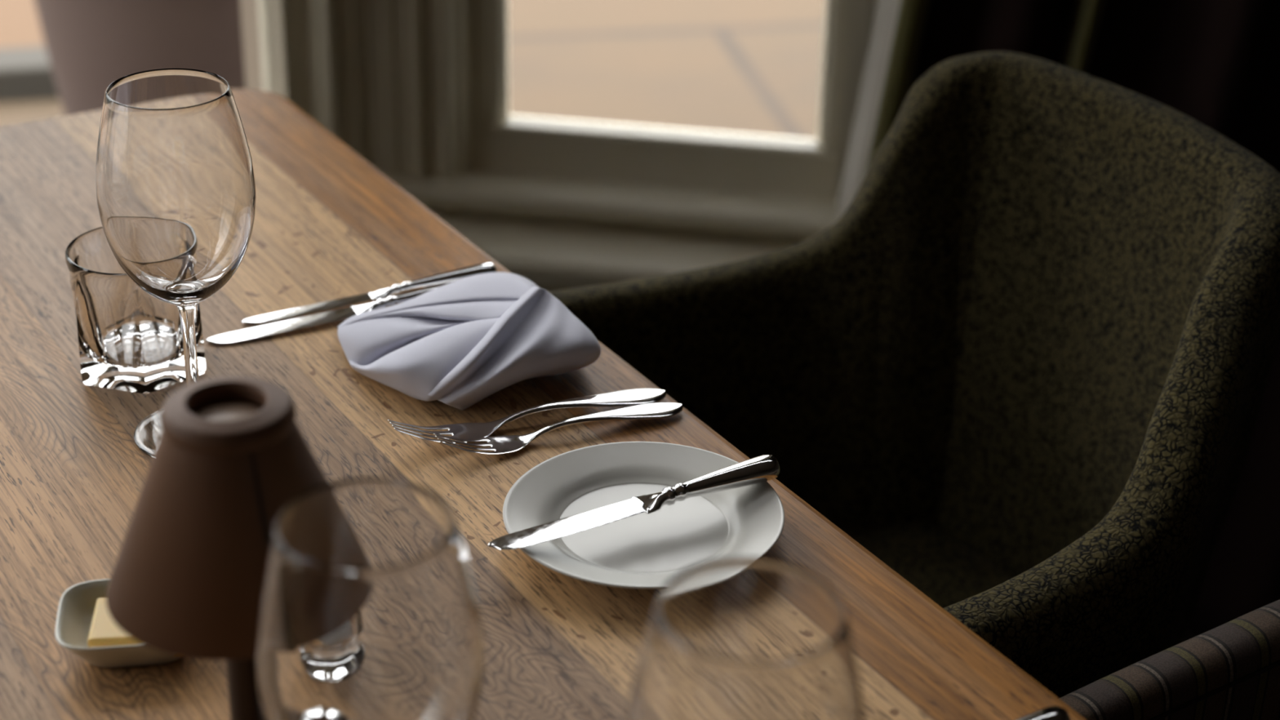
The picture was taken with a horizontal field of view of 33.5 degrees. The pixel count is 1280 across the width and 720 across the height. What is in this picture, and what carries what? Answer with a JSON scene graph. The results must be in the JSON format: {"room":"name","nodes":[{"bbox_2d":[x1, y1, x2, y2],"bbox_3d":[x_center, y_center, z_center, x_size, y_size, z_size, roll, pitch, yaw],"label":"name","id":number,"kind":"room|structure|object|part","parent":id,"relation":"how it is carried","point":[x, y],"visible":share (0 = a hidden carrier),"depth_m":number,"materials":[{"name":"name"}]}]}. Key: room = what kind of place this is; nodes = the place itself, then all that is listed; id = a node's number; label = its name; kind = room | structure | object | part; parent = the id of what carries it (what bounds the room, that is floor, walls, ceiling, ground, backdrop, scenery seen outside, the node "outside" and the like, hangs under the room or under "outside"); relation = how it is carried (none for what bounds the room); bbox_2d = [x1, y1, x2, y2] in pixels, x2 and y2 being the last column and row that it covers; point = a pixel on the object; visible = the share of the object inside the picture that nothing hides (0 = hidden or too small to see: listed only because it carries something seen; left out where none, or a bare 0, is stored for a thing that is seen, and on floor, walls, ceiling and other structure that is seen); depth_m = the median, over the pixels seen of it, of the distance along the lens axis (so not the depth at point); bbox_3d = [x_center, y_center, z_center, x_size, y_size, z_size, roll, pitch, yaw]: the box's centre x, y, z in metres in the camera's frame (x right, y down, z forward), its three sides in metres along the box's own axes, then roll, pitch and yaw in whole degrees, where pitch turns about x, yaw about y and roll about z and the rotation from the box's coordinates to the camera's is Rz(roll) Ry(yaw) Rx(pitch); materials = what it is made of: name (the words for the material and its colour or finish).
{"room":"restaurant dining room","nodes":[
{"label":"restaurant dining room","id":0,"kind":"room"},
{"bbox_2d":[240,0,262,90],"bbox_3d":[-1.214,-0.776,1.720,2.180,2.600,0.160,-14,31,-28],"label":"wall","id":1,"kind":"structure","parent":0,"point":[249,8],"depth_m":2.52,"materials":[{"name":"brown paint"}]},
{"bbox_2d":[257,0,377,168],"bbox_3d":[-1.136,-0.694,1.617,2.040,1.950,0.193,-14,31,-28],"label":"window","id":2,"kind":"structure","parent":1,"relation":"in","point":[317,55],"depth_m":2.38,"materials":[{"name":"beige paint"}]},
{"bbox_2d":[1181,631,1195,642],"bbox_3d":[0.204,1.456,0.310,6.000,0.040,5.100,-14,31,-28],"label":"floor","id":3,"kind":"structure","parent":0,"point":[1188,635],"depth_m":2.50,"materials":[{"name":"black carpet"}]},
{"bbox_2d":[0,88,1085,719],"bbox_3d":[-0.279,0.503,1.289,0.852,0.750,1.682,-14,31,-28],"label":"dining table","id":4,"kind":"object","parent":3,"relation":"on","point":[328,225],"visible":0.59,"depth_m":1.34,"materials":[{"name":"brown wood"}]},
{"bbox_2d":[55,578,182,667],"bbox_3d":[-0.271,0.144,1.144,0.081,0.022,0.067,-3,27,-9],"label":"butter dish","id":5,"kind":"object","parent":4,"relation":"on","point":[77,605],"visible":0.44,"depth_m":1.13,"materials":[{"name":"beige ceramic"}]},
{"bbox_2d":[87,597,182,657],"bbox_3d":[-0.268,0.143,1.141,0.050,0.014,0.042,-2,27,-6],"label":"butter pat","id":6,"kind":"object","parent":5,"relation":"in","point":[104,631],"visible":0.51,"depth_m":1.12,"materials":[{"name":"yellow food"}]},
{"bbox_2d":[65,226,205,394],"bbox_3d":[-0.336,-0.035,1.420,0.091,0.088,0.089,-14,31,-28],"label":"tumbler","id":7,"kind":"object","parent":4,"relation":"on","point":[131,340],"visible":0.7,"depth_m":1.39,"materials":[{"name":"clear glass"}]},
{"bbox_2d":[95,68,256,457],"bbox_3d":[-0.281,-0.057,1.306,0.094,0.232,0.094,-9,29,-20],"label":"wine glass","id":8,"kind":"object","parent":4,"relation":"on","point":[175,184],"visible":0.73,"depth_m":1.25,"materials":[{"name":"clear glass"}]},
{"bbox_2d":[106,374,328,719],"bbox_3d":[-0.186,0.114,0.996,0.123,0.214,0.125,-14,31,-28],"label":"table lamp","id":9,"kind":"object","parent":4,"relation":"on","point":[231,452],"visible":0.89,"depth_m":0.94,"materials":[{"name":"brown"}]},
{"bbox_3d":[-0.185,0.066,0.972,0.123,0.086,0.123,-14,31,-28],"label":"lamp shade","id":10,"kind":"part","parent":9,"relation":"part of","materials":[{"name":"brown fabric"}]},
{"bbox_2d":[194,402,262,420],"bbox_3d":[-0.184,0.028,0.953,0.035,0.006,0.035,-14,31,-28],"label":"diffuser","id":11,"kind":"object","parent":9,"relation":"attached to","point":[202,411],"depth_m":0.96,"materials":[{"name":"white"}]},
{"bbox_2d":[205,279,458,343],"bbox_3d":[-0.201,-0.036,1.513,0.221,0.014,0.019,-13,30,-23],"label":"table knife","id":12,"kind":"object","parent":4,"relation":"on","point":[317,319],"visible":0.62,"depth_m":1.50,"materials":[{"name":"silver metal"}]},
{"bbox_3d":[-0.247,-0.024,1.493,0.117,0.002,0.017,-13,30,-23],"label":"blade","id":13,"kind":"part","parent":12,"relation":"part of","materials":[{"name":"silver metal"}]},
{"bbox_3d":[-0.152,-0.047,1.534,0.113,0.014,0.019,-13,30,-23],"label":"handle","id":14,"kind":"part","parent":12,"relation":"part of","materials":[{"name":"silver metal"}]},
{"bbox_2d":[241,262,496,323],"bbox_3d":[-0.194,-0.047,1.535,0.193,0.013,0.015,-13,30,-23],"label":"table knife","id":15,"kind":"object","parent":4,"relation":"on","point":[406,286],"visible":0.86,"depth_m":1.54,"materials":[{"name":"silver metal"}]},
{"bbox_3d":[-0.233,-0.037,1.518,0.104,0.001,0.013,-13,30,-23],"label":"blade","id":16,"kind":"part","parent":15,"relation":"part of","materials":[{"name":"silver metal"}]},
{"bbox_3d":[-0.151,-0.057,1.554,0.098,0.013,0.015,-13,30,-23],"label":"handle","id":17,"kind":"part","parent":15,"relation":"part of","materials":[{"name":"silver metal"}]},
{"bbox_2d":[255,477,484,719],"bbox_3d":[-0.113,0.161,0.903,0.094,0.216,0.094,-14,31,-28],"label":"wine glass","id":18,"kind":"object","parent":4,"relation":"on","point":[369,609],"visible":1,"depth_m":0.84,"materials":[{"name":"clear glass"}]},
{"bbox_2d":[337,271,600,409],"bbox_3d":[-0.120,-0.025,1.453,0.163,0.050,0.180,-14,31,-28],"label":"napkin","id":19,"kind":"object","parent":4,"relation":"on","point":[458,344],"visible":1,"depth_m":1.41,"materials":[{"name":"white fabric"}]},
{"bbox_2d":[387,387,666,443],"bbox_3d":[-0.070,0.032,1.373,0.191,0.019,0.026,-11,29,-22],"label":"fork","id":20,"kind":"object","parent":4,"relation":"on","point":[632,397],"visible":0.98,"depth_m":1.37,"materials":[{"name":"silver metal"}]},
{"bbox_2d":[433,402,683,453],"bbox_3d":[-0.049,0.040,1.360,0.172,0.017,0.024,-11,30,-23],"label":"fork","id":21,"kind":"object","parent":4,"relation":"on","point":[503,444],"visible":1,"depth_m":1.36,"materials":[{"name":"silver metal"}]},
{"bbox_2d":[502,441,784,589],"bbox_3d":[0.002,0.096,1.254,0.166,0.018,0.166,3,27,3],"label":"plate","id":22,"kind":"object","parent":4,"relation":"on","point":[643,550],"visible":0.85,"depth_m":1.26,"materials":[{"name":"grey ceramic"}]},
{"bbox_2d":[488,454,780,550],"bbox_3d":[-0.001,0.084,1.244,0.192,0.015,0.021,-14,31,-26],"label":"butter knife","id":23,"kind":"object","parent":22,"relation":"on","point":[764,468],"visible":1,"depth_m":1.25,"materials":[{"name":"silver metal"}]},
{"bbox_3d":[-0.038,0.095,1.226,0.105,0.002,0.018,-14,31,-26],"label":"blade","id":24,"kind":"part","parent":23,"relation":"part of","materials":[{"name":"silver metal"}]},
{"bbox_3d":[0.041,0.074,1.265,0.095,0.015,0.021,-14,31,-26],"label":"handle","id":25,"kind":"part","parent":23,"relation":"part of","materials":[{"name":"silver metal"}]},
{"bbox_2d":[626,557,864,719],"bbox_3d":[0.040,0.190,0.853,0.094,0.216,0.094,-14,31,-28],"label":"wine glass","id":26,"kind":"object","parent":4,"relation":"on","point":[734,638],"visible":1,"depth_m":0.81,"materials":[{"name":"clear glass"}]},
{"bbox_2d":[1015,705,1070,719],"bbox_3d":[0.122,0.208,1.048,0.222,0.014,0.019,-14,31,-25],"label":"table knife","id":27,"kind":"object","parent":4,"relation":"on","point":[1055,712],"visible":1,"depth_m":1.09,"materials":[{"name":"silver metal"}]},
{"bbox_2d":[549,51,1279,697],"bbox_3d":[0.212,0.234,1.726,0.480,0.852,0.588,-14,31,-28],"label":"tub chair","id":28,"kind":"object","parent":3,"relation":"on","point":[1025,366],"visible":0.78,"depth_m":1.75,"materials":[{"name":"fabric"}]},
{"bbox_3d":[0.174,0.277,1.730,0.400,0.110,0.490,-14,31,-28],"label":"seat","id":29,"kind":"part","parent":28,"relation":"part of","materials":[{"name":"fabric"}]},
{"bbox_2d":[1058,599,1279,719],"bbox_3d":[0.533,0.531,1.303,0.502,0.720,0.574,-14,31,-28],"label":"striped chair","id":30,"kind":"object","parent":3,"relation":"on","point":[1230,670],"visible":0.91,"depth_m":1.31,"materials":[{"name":"fabric"}]},
{"label":"outside","id":31,"kind":"structure","parent":0,"visible":0},
{"bbox_2d":[0,0,824,138],"bbox_3d":[-3.955,-2.513,8.156,26.000,0.060,13.550,-14,31,-28],"label":"patio","id":32,"kind":"structure","parent":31,"point":[737,66],"depth_m":4.59,"materials":[{"name":"stone"}]},
{"bbox_2d":[0,0,44,48],"bbox_3d":[-4.388,-1.462,5.960,6.950,0.065,4.860,-5,28,-12],"label":"gravel bed","id":33,"kind":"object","parent":32,"relation":"on","point":[20,24],"depth_m":4.57,"materials":[{"name":"brown"}]},
{"bbox_2d":[0,45,59,102],"bbox_3d":[-3.808,-0.354,3.795,6.950,0.080,0.140,-5,28,-12],"label":"kerb","id":34,"kind":"object","parent":32,"relation":"on","point":[26,73],"depth_m":4.30,"materials":[{"name":"grey concrete"}]},
{"bbox_2d":[34,0,245,115],"bbox_3d":[-0.696,-0.401,3.341,0.514,0.680,0.514,-14,31,-28],"label":"chair","id":35,"kind":"object","parent":32,"relation":"on","point":[90,45],"visible":0.1,"depth_m":3.07,"materials":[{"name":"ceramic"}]},
{"bbox_3d":[0.431,-0.937,2.108,1.308,2.600,1.160,-14,31,-28],"label":"wall","id":36,"kind":"structure","parent":0,"visible":0},
{"bbox_2d":[370,0,878,292],"bbox_3d":[0.006,-0.885,2.042,0.640,1.950,0.193,5,27,8],"label":"window","id":37,"kind":"structure","parent":36,"relation":"in","point":[559,204],"depth_m":2.40,"materials":[{"name":"beige paint"}]},
{"bbox_3d":[-0.013,-0.148,2.404,0.640,0.188,0.168,5,27,8],"label":"sill","id":38,"kind":"part","parent":37,"relation":"part of","materials":[{"name":"beige paint"}]},
{"bbox_2d":[834,0,1279,635],"bbox_3d":[0.607,-0.698,1.956,0.896,2.281,0.077,6,27,9],"label":"curtain","id":39,"kind":"object","parent":37,"relation":"hanging from","point":[1215,63],"visible":0.16,"depth_m":2.19,"materials":[{"name":"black fabric"}]},
{"bbox_2d":[911,0,1077,88],"bbox_3d":[0.365,-0.720,1.989,0.311,2.280,0.060,5,27,8],"label":"drape","id":40,"kind":"object","parent":39,"relation":"hanging from","point":[942,30],"depth_m":2.18,"materials":[{"name":"black fabric"}]},
{"bbox_2d":[1086,0,1279,635],"bbox_3d":[0.717,-0.686,1.937,0.671,2.280,0.057,6,27,9],"label":"drape","id":41,"kind":"object","parent":39,"relation":"hanging from","point":[1215,63],"depth_m":2.19,"materials":[{"name":"black fabric"}]}
]}

